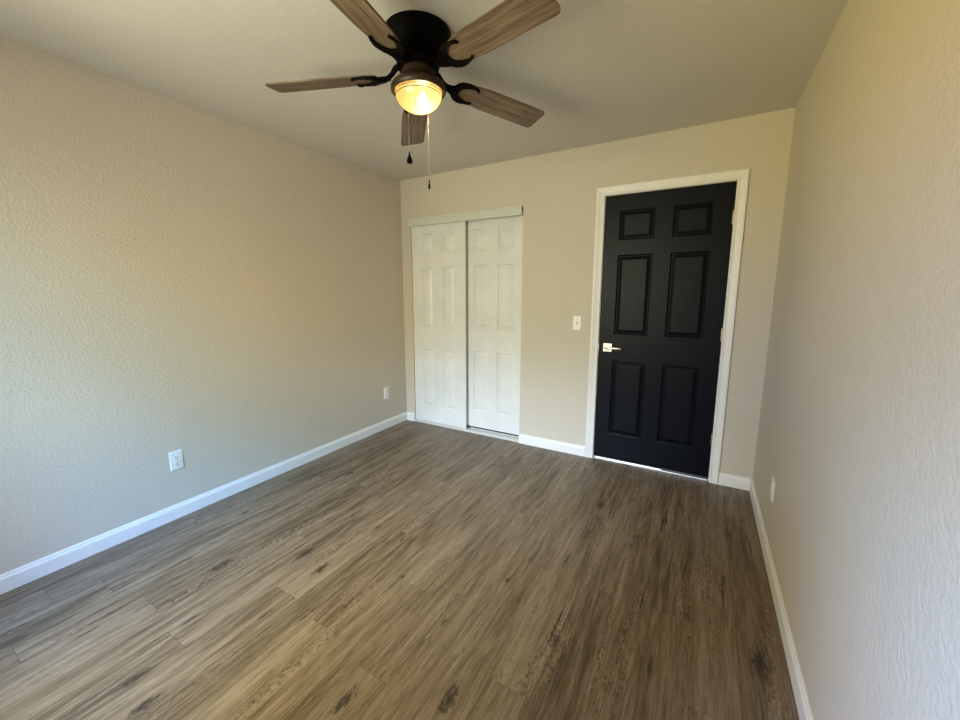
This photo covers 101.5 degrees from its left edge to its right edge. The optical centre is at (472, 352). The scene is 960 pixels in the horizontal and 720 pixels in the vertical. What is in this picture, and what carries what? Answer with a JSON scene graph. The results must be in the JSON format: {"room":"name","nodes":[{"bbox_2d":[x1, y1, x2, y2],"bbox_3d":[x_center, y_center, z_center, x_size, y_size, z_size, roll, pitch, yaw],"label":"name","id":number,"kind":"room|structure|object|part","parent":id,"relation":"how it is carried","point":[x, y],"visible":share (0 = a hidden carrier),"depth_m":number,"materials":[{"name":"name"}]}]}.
{"room":"empty bedroom","nodes":[
{"label":"empty bedroom","id":0,"kind":"room"},
{"bbox_2d":[0,35,406,574],"bbox_3d":[-1.664,-0.272,2.490,0.120,2.563,3.600,5,10,30],"label":"wall","id":1,"kind":"structure","parent":0,"point":[175,274],"depth_m":2.21,"materials":[{"name":"beige paint"}]},
{"bbox_2d":[169,449,183,470],"bbox_3d":[-1.761,0.640,2.334,0.009,0.115,0.070,5,10,30],"label":"electrical outlet","id":2,"kind":"object","parent":1,"relation":"attached to","point":[176,460],"visible":1,"depth_m":2.33,"materials":[{"name":"white plastic"}]},
{"bbox_2d":[0,412,406,594],"bbox_3d":[-1.605,0.907,2.640,0.013,0.086,3.600,5,10,30],"label":"baseboard","id":3,"kind":"structure","parent":1,"relation":"attached to","point":[20,576],"depth_m":2.29,"materials":[{"name":"white paint"}]},
{"bbox_2d":[384,387,388,398],"bbox_3d":[-0.848,0.398,3.873,0.009,0.115,0.070,5,10,30],"label":"electrical outlet","id":4,"kind":"object","parent":1,"relation":"attached to","point":[386,390],"visible":1,"depth_m":3.87,"materials":[{"name":"white plastic"}]},
{"bbox_2d":[0,420,798,719],"bbox_3d":[0.070,0.990,2.539,3.017,0.050,5.100,5,10,30],"label":"floor","id":5,"kind":"structure","parent":0,"point":[405,570],"depth_m":1.72,"materials":[{"name":"brown wood"}]},
{"bbox_2d":[0,0,847,180],"bbox_3d":[-0.313,-1.368,1.517,3.017,0.100,3.600,5,10,30],"label":"ceiling","id":6,"kind":"structure","parent":0,"point":[598,71],"depth_m":1.87,"materials":[{"name":"paint"}]},
{"bbox_2d":[265,0,560,188],"bbox_3d":[-0.230,-1.038,1.653,1.274,0.594,1.263,5,10,30],"label":"ceiling fan","id":7,"kind":"object","parent":6,"relation":"hanging from","point":[419,42],"visible":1,"depth_m":1.56,"materials":[{"name":"brown wood"}]},
{"bbox_3d":[-0.645,-1.173,1.708,0.485,0.006,0.135,-1,21,6],"label":"fan blade","id":8,"kind":"part","parent":7,"relation":"part of","materials":[{"name":"brown wood"}]},
{"bbox_3d":[-0.382,-1.124,1.278,0.135,0.006,0.485,16,13,19],"label":"fan blade","id":9,"kind":"part","parent":7,"relation":"part of","materials":[{"name":"brown wood"}]},
{"bbox_3d":[-0.309,-1.211,2.072,0.135,0.006,0.485,-14,7,-10],"label":"fan blade","id":10,"kind":"part","parent":7,"relation":"part of","materials":[{"name":"brown wood"}]},
{"bbox_3d":[-0.230,-1.076,1.679,0.199,0.084,0.199,5,10,30],"label":"lamp shade","id":11,"kind":"part","parent":7,"relation":"part of","materials":[{"name":"orange glass"}]},
{"bbox_3d":[0.126,-1.187,1.882,0.485,0.006,0.135,-1,-4,-32],"label":"fan blade","id":12,"kind":"part","parent":7,"relation":"part of","materials":[{"name":"brown wood"}]},
{"bbox_3d":[0.071,-1.132,1.378,0.485,0.006,0.135,9,1,43],"label":"fan blade","id":13,"kind":"part","parent":7,"relation":"part of","materials":[{"name":"brown wood"}]},
{"bbox_2d":[400,107,795,479],"bbox_3d":[0.629,-0.424,3.288,3.257,2.513,0.120,5,10,30],"label":"wall","id":14,"kind":"structure","parent":0,"point":[556,192],"depth_m":3.03,"materials":[{"name":"beige paint"}]},
{"bbox_2d":[407,412,414,420],"bbox_3d":[-0.649,0.672,4.140,0.101,0.086,0.013,5,10,30],"label":"baseboard","id":15,"kind":"structure","parent":14,"relation":"attached to","point":[410,416],"depth_m":4.13,"materials":[{"name":"white paint"}]},
{"bbox_2d":[411,221,466,428],"bbox_3d":[-0.326,-0.271,3.829,0.614,1.994,0.020,5,10,30],"label":"door","id":16,"kind":"structure","parent":14,"relation":"in","point":[438,250],"depth_m":3.81,"materials":[{"name":"white paint"}]},
{"bbox_2d":[408,206,522,226],"bbox_3d":[-0.081,-1.221,3.557,1.192,0.071,0.126,5,10,30],"label":"trim","id":17,"kind":"structure","parent":14,"relation":"attached to","point":[516,210],"depth_m":3.47,"materials":[{"name":"white wood"}]},
{"bbox_2d":[415,419,518,441],"bbox_3d":[-0.065,0.746,3.873,1.183,0.023,0.103,5,10,30],"label":"trim","id":18,"kind":"structure","parent":14,"relation":"attached to","point":[468,429],"depth_m":3.78,"materials":[{"name":"white metal"}]},
{"bbox_2d":[466,211,522,434],"bbox_3d":[0.178,-0.245,3.612,0.651,1.980,0.028,5,10,30],"label":"door","id":19,"kind":"structure","parent":14,"relation":"in","point":[494,246],"depth_m":3.58,"materials":[{"name":"white paint"}]},
{"bbox_2d":[519,433,584,456],"bbox_3d":[0.671,0.790,3.375,0.590,0.086,0.013,5,10,30],"label":"baseboard","id":20,"kind":"structure","parent":14,"relation":"attached to","point":[579,450],"depth_m":3.36,"materials":[{"name":"white paint"}]},
{"bbox_2d":[573,316,581,329],"bbox_3d":[0.830,-0.237,3.117,0.070,0.115,0.018,5,10,30],"label":"light switch","id":21,"kind":"object","parent":14,"relation":"attached to","point":[577,320],"visible":1,"depth_m":3.12,"materials":[{"name":"white plastic"}]},
{"bbox_2d":[594,456,707,480],"bbox_3d":[1.349,0.885,3.028,0.808,0.004,0.035,5,10,30],"label":"trim","id":22,"kind":"structure","parent":14,"relation":"attached to","point":[598,457],"depth_m":3.04,"materials":[{"name":"metal"}]},
{"bbox_2d":[594,181,736,479],"bbox_3d":[1.334,-0.121,2.839,0.817,2.022,0.091,5,10,30],"label":"door","id":23,"kind":"structure","parent":14,"relation":"in","point":[666,256],"depth_m":2.83,"materials":[{"name":"black paint"}]},
{"bbox_3d":[1.044,-0.042,3.030,0.066,0.066,0.010,5,10,30],"label":"lever handle","id":24,"kind":"part","parent":23,"relation":"part of","materials":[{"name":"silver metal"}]},
{"bbox_3d":[1.071,-0.035,2.983,0.120,0.021,0.048,5,10,30],"label":"lever","id":25,"kind":"part","parent":23,"relation":"part of","materials":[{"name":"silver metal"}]},
{"bbox_2d":[585,168,749,484],"bbox_3d":[1.358,-0.155,2.888,0.932,2.102,0.137,5,10,30],"label":"trim","id":26,"kind":"structure","parent":14,"relation":"attached to","point":[741,176],"depth_m":2.71,"materials":[{"name":"white paint"}]},
{"bbox_2d":[718,472,749,490],"bbox_3d":[1.810,0.891,2.715,0.179,0.086,0.013,5,10,30],"label":"baseboard","id":27,"kind":"structure","parent":14,"relation":"attached to","point":[728,480],"depth_m":2.71,"materials":[{"name":"white paint"}]},
{"bbox_2d":[753,0,959,719],"bbox_3d":[1.042,-0.031,0.922,0.120,2.563,3.600,5,10,30],"label":"wall","id":28,"kind":"structure","parent":0,"point":[858,437],"depth_m":0.99,"materials":[{"name":"beige paint"}]},
{"bbox_2d":[770,476,774,502],"bbox_3d":[1.526,0.695,1.997,0.009,0.115,0.070,5,10,30],"label":"electrical outlet","id":29,"kind":"object","parent":28,"relation":"attached to","point":[773,479],"visible":1,"depth_m":1.98,"materials":[{"name":"white plastic"}]},
{"bbox_2d":[749,479,813,719],"bbox_3d":[0.986,1.138,1.138,0.013,0.086,3.600,5,10,30],"label":"baseboard","id":30,"kind":"structure","parent":28,"relation":"attached to","point":[799,690],"depth_m":1.54,"materials":[{"name":"white paint"}]}
]}

